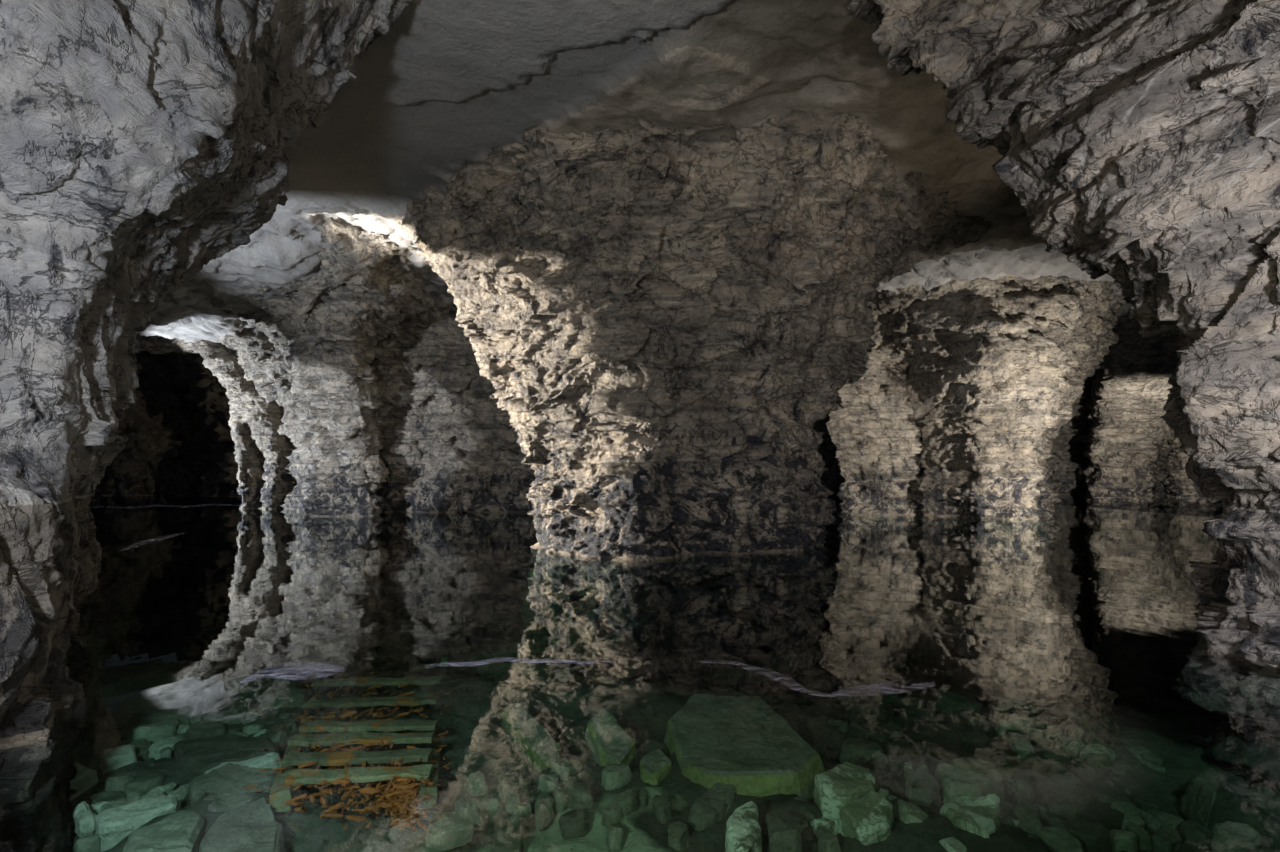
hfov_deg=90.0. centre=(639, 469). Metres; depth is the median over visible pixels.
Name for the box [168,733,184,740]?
stone
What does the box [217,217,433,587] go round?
rock pillar
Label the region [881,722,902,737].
stone
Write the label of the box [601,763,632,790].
stone
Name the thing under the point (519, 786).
stone
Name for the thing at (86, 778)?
stone slab
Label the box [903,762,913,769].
stone
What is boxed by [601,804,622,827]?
stone
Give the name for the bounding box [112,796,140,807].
stone
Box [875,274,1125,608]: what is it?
rock pillar
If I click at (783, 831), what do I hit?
stone block
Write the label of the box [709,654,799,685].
stone slab
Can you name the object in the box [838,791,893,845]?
stone block
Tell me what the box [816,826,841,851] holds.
stone
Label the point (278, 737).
stone
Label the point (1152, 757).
stone
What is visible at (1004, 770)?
stone
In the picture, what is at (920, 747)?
stone
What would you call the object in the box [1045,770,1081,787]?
stone
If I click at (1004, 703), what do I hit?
stone
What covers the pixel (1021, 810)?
stone
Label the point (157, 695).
rock
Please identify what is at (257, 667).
stone
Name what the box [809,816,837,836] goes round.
stone
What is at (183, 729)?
stone
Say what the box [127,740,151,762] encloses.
stone
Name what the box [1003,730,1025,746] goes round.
stone
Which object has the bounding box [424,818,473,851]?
stone
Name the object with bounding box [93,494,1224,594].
water
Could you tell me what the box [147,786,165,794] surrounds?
stone
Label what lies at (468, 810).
stone
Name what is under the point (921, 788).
stone block
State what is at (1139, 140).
wall
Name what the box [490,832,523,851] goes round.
stone
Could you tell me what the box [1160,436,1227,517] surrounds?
rock
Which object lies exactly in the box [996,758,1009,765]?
stone
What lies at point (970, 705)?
stone
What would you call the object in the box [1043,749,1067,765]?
stone
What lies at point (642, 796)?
stone
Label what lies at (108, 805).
stone
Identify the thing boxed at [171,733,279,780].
stone slab
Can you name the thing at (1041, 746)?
stone
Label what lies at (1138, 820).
stone
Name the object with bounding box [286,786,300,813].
stone
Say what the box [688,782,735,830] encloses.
stone slab
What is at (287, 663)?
stone
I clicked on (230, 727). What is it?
stone
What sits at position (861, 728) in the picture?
stone
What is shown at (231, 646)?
stone
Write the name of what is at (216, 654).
stone
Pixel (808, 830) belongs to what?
stone
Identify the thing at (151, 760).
stone
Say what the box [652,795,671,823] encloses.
stone
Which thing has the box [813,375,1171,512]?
wall
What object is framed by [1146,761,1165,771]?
stone
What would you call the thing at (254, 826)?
stone slab
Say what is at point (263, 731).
stone
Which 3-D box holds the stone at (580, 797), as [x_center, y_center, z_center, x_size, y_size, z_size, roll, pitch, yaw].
[-0.337,1.793,3.510,0.225,0.140,0.114,0,0,40]
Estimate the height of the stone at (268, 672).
0.173 m
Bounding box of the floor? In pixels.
[61,569,1279,851]
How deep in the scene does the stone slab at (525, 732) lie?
4.15 m
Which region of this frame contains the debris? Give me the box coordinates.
[246,662,450,831]
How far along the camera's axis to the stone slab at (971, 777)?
3.73 m
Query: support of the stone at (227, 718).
on the floor
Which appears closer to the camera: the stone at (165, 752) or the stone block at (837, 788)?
the stone block at (837, 788)
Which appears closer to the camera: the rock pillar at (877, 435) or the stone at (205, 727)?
the stone at (205, 727)
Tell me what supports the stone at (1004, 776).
on the floor
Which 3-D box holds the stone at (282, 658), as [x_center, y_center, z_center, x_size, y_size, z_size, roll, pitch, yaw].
[-5.277,2.836,9.372,0.209,0.138,0.401,0,0,-26]
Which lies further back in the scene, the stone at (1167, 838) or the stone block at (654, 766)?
the stone block at (654, 766)
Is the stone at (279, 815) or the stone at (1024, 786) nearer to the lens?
the stone at (279, 815)
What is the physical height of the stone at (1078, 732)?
0.139 m
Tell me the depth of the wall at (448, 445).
18.00 m
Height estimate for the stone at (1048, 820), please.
0.110 m
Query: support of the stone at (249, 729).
on the floor
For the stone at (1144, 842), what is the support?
on the floor
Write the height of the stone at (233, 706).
0.159 m
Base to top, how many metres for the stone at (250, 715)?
0.102 m
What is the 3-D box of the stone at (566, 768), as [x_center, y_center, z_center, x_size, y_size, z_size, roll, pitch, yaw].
[-0.448,1.799,3.826,0.182,0.119,0.163,0,0,33]
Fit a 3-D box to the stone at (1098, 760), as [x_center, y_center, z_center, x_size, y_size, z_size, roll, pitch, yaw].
[3.026,1.950,4.240,0.211,0.130,0.104,0,0,1]
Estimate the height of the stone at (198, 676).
0.164 m
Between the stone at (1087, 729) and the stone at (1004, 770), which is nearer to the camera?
the stone at (1004, 770)
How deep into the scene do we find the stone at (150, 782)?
3.51 m
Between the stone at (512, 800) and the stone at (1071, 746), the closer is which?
the stone at (512, 800)
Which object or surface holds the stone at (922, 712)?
on the floor
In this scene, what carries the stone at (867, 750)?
on the floor
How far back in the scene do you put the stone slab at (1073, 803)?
3.59 m
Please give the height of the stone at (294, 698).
0.190 m
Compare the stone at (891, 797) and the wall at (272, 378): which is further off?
the wall at (272, 378)
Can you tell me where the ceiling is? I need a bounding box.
[138,0,1131,344]
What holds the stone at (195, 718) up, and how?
on the floor
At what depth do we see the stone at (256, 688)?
5.39 m
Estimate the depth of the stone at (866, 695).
8.42 m
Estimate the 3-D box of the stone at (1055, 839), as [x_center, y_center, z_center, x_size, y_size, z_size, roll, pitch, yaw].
[2.120,1.896,3.243,0.167,0.130,0.185,0,0,-2]
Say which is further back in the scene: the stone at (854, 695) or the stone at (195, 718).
the stone at (854, 695)
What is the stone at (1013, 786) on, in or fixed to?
on the floor
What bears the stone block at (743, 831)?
on the floor
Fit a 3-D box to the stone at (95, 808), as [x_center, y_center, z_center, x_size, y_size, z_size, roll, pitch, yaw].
[-2.804,1.775,3.306,0.112,0.110,0.070,0,0,-35]
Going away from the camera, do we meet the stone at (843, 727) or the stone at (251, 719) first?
the stone at (251, 719)
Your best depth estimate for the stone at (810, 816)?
3.32 m
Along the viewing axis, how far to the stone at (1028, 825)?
3.34 m
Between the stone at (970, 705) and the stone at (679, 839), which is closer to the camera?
the stone at (679, 839)
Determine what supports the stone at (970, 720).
on the floor
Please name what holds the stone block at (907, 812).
on the floor
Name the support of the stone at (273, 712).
on the floor
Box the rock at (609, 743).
[585,708,636,765]
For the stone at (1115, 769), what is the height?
0.092 m
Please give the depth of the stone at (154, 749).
3.98 m
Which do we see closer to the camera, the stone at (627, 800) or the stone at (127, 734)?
the stone at (627, 800)
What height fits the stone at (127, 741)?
0.092 m
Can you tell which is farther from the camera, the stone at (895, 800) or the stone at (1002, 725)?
the stone at (1002, 725)
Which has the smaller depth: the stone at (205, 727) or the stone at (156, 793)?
the stone at (156, 793)
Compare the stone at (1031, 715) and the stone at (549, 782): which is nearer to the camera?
the stone at (549, 782)
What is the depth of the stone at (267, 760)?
3.65 m
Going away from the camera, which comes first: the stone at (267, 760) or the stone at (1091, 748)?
the stone at (267, 760)
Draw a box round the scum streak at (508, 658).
[450,658,609,664]
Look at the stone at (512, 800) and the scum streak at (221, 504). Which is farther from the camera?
the scum streak at (221, 504)
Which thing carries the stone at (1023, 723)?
on the floor
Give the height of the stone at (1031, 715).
0.130 m
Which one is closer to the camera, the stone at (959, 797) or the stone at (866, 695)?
the stone at (959, 797)
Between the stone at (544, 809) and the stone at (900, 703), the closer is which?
the stone at (544, 809)
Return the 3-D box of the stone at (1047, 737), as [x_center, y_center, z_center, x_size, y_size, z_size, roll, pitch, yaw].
[2.941,1.973,4.623,0.114,0.113,0.053,0,0,-39]
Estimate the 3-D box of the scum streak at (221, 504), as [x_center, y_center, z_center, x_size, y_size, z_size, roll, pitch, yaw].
[-15.686,1.196,21.311,4.426,0.003,2.517,0,0,-23]
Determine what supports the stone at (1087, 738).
on the floor
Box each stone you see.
[75,834,100,851]
[89,791,125,804]
[89,801,107,814]
[100,801,114,811]
[104,770,137,791]
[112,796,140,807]
[118,739,131,745]
[120,729,133,742]
[124,773,166,796]
[126,791,141,797]
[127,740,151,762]
[130,738,146,742]
[133,718,179,743]
[140,790,165,799]
[147,758,155,763]
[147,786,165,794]
[148,737,181,759]
[160,746,171,757]
[161,782,176,795]
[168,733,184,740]
[169,787,187,800]
[177,725,188,734]
[177,783,188,788]
[181,672,206,682]
[184,719,226,740]
[190,715,202,723]
[206,674,223,682]
[209,649,227,660]
[211,665,234,676]
[211,712,245,724]
[219,670,255,696]
[221,643,244,650]
[221,701,248,712]
[224,661,268,677]
[226,724,243,731]
[234,732,248,735]
[237,673,295,699]
[242,718,254,723]
[242,724,262,734]
[245,714,254,720]
[253,729,265,736]
[255,670,274,679]
[256,716,281,725]
[259,688,307,708]
[261,719,299,732]
[267,646,312,658]
[269,658,301,669]
[270,711,280,714]
[271,657,286,662]
[271,665,308,683]
[271,730,283,745]
[275,812,287,819]
[279,713,289,718]
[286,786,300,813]
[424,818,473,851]
[454,798,481,830]
[467,771,488,796]
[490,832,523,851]
[497,771,514,792]
[498,777,530,804]
[505,794,520,812]
[507,813,521,834]
[513,802,531,822]
[534,789,554,831]
[538,774,558,793]
[550,758,581,783]
[552,786,568,812]
[559,808,589,838]
[564,780,593,810]
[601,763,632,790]
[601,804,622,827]
[606,823,622,850]
[612,789,639,815]
[635,788,647,806]
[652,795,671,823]
[668,821,690,850]
[804,826,812,840]
[805,812,814,821]
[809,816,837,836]
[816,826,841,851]
[828,719,849,732]
[829,692,862,699]
[838,683,849,691]
[839,739,887,764]
[845,703,887,718]
[848,757,864,767]
[849,718,890,742]
[858,691,872,701]
[868,719,885,726]
[868,759,888,773]
[873,689,898,711]
[874,702,894,716]
[878,788,889,798]
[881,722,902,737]
[888,795,896,800]
[891,798,899,809]
[894,696,924,710]
[902,706,937,719]
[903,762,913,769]
[903,767,914,778]
[909,739,930,756]
[932,698,963,714]
[934,690,981,717]
[951,710,979,729]
[955,795,969,800]
[959,730,988,750]
[990,749,1017,762]
[995,719,1019,734]
[996,697,1036,712]
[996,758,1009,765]
[998,766,1013,780]
[1000,805,1011,816]
[1000,815,1020,827]
[1001,773,1008,787]
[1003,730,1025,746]
[1005,707,1040,727]
[1006,762,1051,782]
[1008,717,1030,730]
[1009,779,1016,791]
[1013,802,1041,822]
[1015,779,1034,802]
[1019,818,1043,834]
[1020,728,1043,742]
[1024,776,1037,795]
[1027,755,1064,769]
[1033,738,1052,754]
[1034,722,1061,743]
[1035,826,1083,851]
[1041,814,1062,826]
[1043,735,1051,744]
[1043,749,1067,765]
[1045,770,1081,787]
[1055,735,1084,759]
[1056,820,1111,851]
[1065,758,1096,779]
[1073,728,1084,738]
[1076,726,1095,735]
[1079,732,1106,747]
[1079,743,1115,761]
[1080,752,1111,767]
[1103,739,1113,744]
[1109,766,1124,775]
[1110,829,1137,851]
[1111,801,1140,816]
[1121,815,1143,830]
[1125,820,1153,851]
[1126,745,1150,755]
[1140,809,1161,833]
[1141,752,1162,764]
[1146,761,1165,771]
[1147,810,1183,828]
[1151,823,1181,851]
[1177,820,1213,850]
[1211,822,1261,851]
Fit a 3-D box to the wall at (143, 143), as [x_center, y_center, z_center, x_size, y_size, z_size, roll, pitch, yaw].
[-4.131,-0.343,3.985,5.303,8.261,5.582,0,0,0]
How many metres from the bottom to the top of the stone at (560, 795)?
0.116 m
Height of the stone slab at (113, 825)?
0.176 m
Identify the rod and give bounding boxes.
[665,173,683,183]
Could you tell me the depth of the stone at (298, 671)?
8.78 m
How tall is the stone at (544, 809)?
0.136 m
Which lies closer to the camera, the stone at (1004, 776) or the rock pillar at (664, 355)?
the stone at (1004, 776)
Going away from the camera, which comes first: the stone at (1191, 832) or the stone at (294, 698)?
the stone at (1191, 832)
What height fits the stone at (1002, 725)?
0.145 m
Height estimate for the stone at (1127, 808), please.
0.110 m
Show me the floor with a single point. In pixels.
(1109, 662)
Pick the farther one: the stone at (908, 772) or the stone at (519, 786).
the stone at (908, 772)
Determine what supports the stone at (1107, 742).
on the floor
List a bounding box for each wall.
[0,0,410,851]
[90,351,265,514]
[221,321,310,510]
[368,305,538,572]
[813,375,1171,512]
[847,0,1279,790]
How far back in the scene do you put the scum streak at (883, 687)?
3.52 m
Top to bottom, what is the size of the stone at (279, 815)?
0.091 m
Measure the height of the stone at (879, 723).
0.141 m
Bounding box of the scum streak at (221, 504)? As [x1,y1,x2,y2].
[95,504,239,507]
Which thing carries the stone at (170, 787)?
on the floor
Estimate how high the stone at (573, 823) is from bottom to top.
0.117 m
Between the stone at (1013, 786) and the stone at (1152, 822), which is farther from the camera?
the stone at (1013, 786)
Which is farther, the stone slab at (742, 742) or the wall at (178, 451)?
the wall at (178, 451)
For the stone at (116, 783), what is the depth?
3.49 m
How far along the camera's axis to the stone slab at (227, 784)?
3.41 m
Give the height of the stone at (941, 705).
0.137 m
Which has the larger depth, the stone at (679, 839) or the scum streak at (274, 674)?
the scum streak at (274, 674)
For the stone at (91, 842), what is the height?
0.118 m
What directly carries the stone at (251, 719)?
on the floor
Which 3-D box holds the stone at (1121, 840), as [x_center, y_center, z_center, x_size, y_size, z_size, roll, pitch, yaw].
[2.484,1.927,3.309,0.165,0.121,0.090,0,0,16]
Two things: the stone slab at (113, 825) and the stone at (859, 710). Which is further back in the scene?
the stone at (859, 710)
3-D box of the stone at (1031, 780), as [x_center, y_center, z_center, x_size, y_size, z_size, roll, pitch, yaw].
[2.387,1.938,3.921,0.100,0.099,0.103,0,0,-12]
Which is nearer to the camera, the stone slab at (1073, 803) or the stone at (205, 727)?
the stone slab at (1073, 803)
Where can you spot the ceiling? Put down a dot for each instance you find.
(448, 83)
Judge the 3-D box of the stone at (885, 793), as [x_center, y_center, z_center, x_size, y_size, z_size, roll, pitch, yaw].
[1.381,1.871,3.638,0.082,0.114,0.048,0,0,-23]
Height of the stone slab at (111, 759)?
0.138 m
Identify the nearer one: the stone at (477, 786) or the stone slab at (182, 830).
the stone slab at (182, 830)
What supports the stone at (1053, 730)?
on the floor
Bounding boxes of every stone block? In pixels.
[639,749,671,784]
[725,801,761,851]
[763,809,805,851]
[814,761,875,821]
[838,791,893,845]
[893,799,927,823]
[905,764,940,807]
[940,794,1000,837]
[1180,767,1220,827]
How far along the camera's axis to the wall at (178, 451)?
29.76 m
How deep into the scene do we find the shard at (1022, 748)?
4.38 m
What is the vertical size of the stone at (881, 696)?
0.146 m
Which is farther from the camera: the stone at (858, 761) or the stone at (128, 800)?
the stone at (858, 761)
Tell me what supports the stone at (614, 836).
on the floor
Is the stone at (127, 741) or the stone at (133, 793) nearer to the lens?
the stone at (133, 793)
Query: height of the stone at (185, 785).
0.097 m
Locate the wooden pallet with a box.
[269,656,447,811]
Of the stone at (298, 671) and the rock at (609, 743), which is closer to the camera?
the rock at (609, 743)
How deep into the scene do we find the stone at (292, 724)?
4.34 m
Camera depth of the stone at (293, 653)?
9.69 m
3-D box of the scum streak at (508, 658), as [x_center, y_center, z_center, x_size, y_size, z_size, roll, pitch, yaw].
[-0.756,1.196,4.004,1.133,0.003,0.190,0,0,-5]
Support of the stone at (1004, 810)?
on the floor
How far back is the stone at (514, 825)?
3.20 m
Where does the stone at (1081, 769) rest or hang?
on the floor
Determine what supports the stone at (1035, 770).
on the floor
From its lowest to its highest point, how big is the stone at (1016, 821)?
0.087 m
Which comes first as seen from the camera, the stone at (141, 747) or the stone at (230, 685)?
the stone at (141, 747)
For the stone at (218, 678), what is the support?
on the floor
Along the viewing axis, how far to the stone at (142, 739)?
4.12 m
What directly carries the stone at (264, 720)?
on the floor
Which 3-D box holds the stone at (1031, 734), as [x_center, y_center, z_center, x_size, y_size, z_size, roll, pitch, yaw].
[2.879,1.969,4.700,0.172,0.128,0.157,0,0,5]
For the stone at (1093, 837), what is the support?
on the floor
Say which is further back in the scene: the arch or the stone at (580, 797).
the arch
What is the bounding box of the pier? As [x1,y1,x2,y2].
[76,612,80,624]
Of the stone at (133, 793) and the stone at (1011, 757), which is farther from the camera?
the stone at (1011, 757)
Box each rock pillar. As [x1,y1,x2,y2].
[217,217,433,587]
[396,110,991,689]
[826,292,927,596]
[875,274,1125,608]
[1083,318,1178,512]
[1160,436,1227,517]
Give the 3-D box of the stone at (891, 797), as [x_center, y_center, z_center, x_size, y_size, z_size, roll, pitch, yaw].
[1.427,1.883,3.607,0.047,0.084,0.102,0,0,-9]
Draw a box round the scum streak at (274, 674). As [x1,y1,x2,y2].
[244,664,338,682]
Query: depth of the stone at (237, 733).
4.26 m
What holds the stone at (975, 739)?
on the floor
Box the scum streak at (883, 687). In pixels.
[710,660,931,696]
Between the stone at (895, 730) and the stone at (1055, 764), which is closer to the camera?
the stone at (1055, 764)
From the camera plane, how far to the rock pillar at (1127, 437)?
25.85 m
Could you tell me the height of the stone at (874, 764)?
0.128 m
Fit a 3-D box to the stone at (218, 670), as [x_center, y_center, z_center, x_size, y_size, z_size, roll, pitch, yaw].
[-5.804,2.821,8.915,0.278,0.153,0.266,0,0,-29]
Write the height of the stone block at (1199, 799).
0.377 m
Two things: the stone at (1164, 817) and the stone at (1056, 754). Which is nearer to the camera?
the stone at (1164, 817)
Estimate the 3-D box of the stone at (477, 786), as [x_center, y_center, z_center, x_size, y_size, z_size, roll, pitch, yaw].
[-0.938,1.801,3.682,0.113,0.106,0.141,0,0,-22]
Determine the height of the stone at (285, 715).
0.103 m
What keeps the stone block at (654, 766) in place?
on the floor
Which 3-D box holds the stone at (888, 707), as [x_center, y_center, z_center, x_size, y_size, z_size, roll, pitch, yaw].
[2.009,1.970,5.253,0.164,0.125,0.236,0,0,20]
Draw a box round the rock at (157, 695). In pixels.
[86,669,216,729]
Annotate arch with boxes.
[136,334,294,508]
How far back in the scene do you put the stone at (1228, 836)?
3.29 m
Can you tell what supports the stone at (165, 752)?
on the floor
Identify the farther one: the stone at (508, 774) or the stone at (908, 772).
the stone at (908, 772)
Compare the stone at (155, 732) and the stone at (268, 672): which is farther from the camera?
the stone at (268, 672)
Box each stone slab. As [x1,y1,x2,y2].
[69,762,98,800]
[95,794,181,851]
[99,744,136,773]
[122,810,205,851]
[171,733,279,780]
[188,763,276,811]
[199,797,285,851]
[501,702,560,772]
[663,694,825,802]
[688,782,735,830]
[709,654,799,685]
[935,757,1004,803]
[1041,785,1094,821]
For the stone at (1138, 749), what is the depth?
4.42 m
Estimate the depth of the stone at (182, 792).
3.44 m
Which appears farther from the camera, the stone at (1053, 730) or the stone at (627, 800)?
the stone at (1053, 730)
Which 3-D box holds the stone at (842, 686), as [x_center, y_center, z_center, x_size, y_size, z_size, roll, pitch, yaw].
[2.781,3.012,8.756,0.150,0.179,0.280,0,0,1]
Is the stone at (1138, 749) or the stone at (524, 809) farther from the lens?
the stone at (1138, 749)
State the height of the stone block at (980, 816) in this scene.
0.241 m

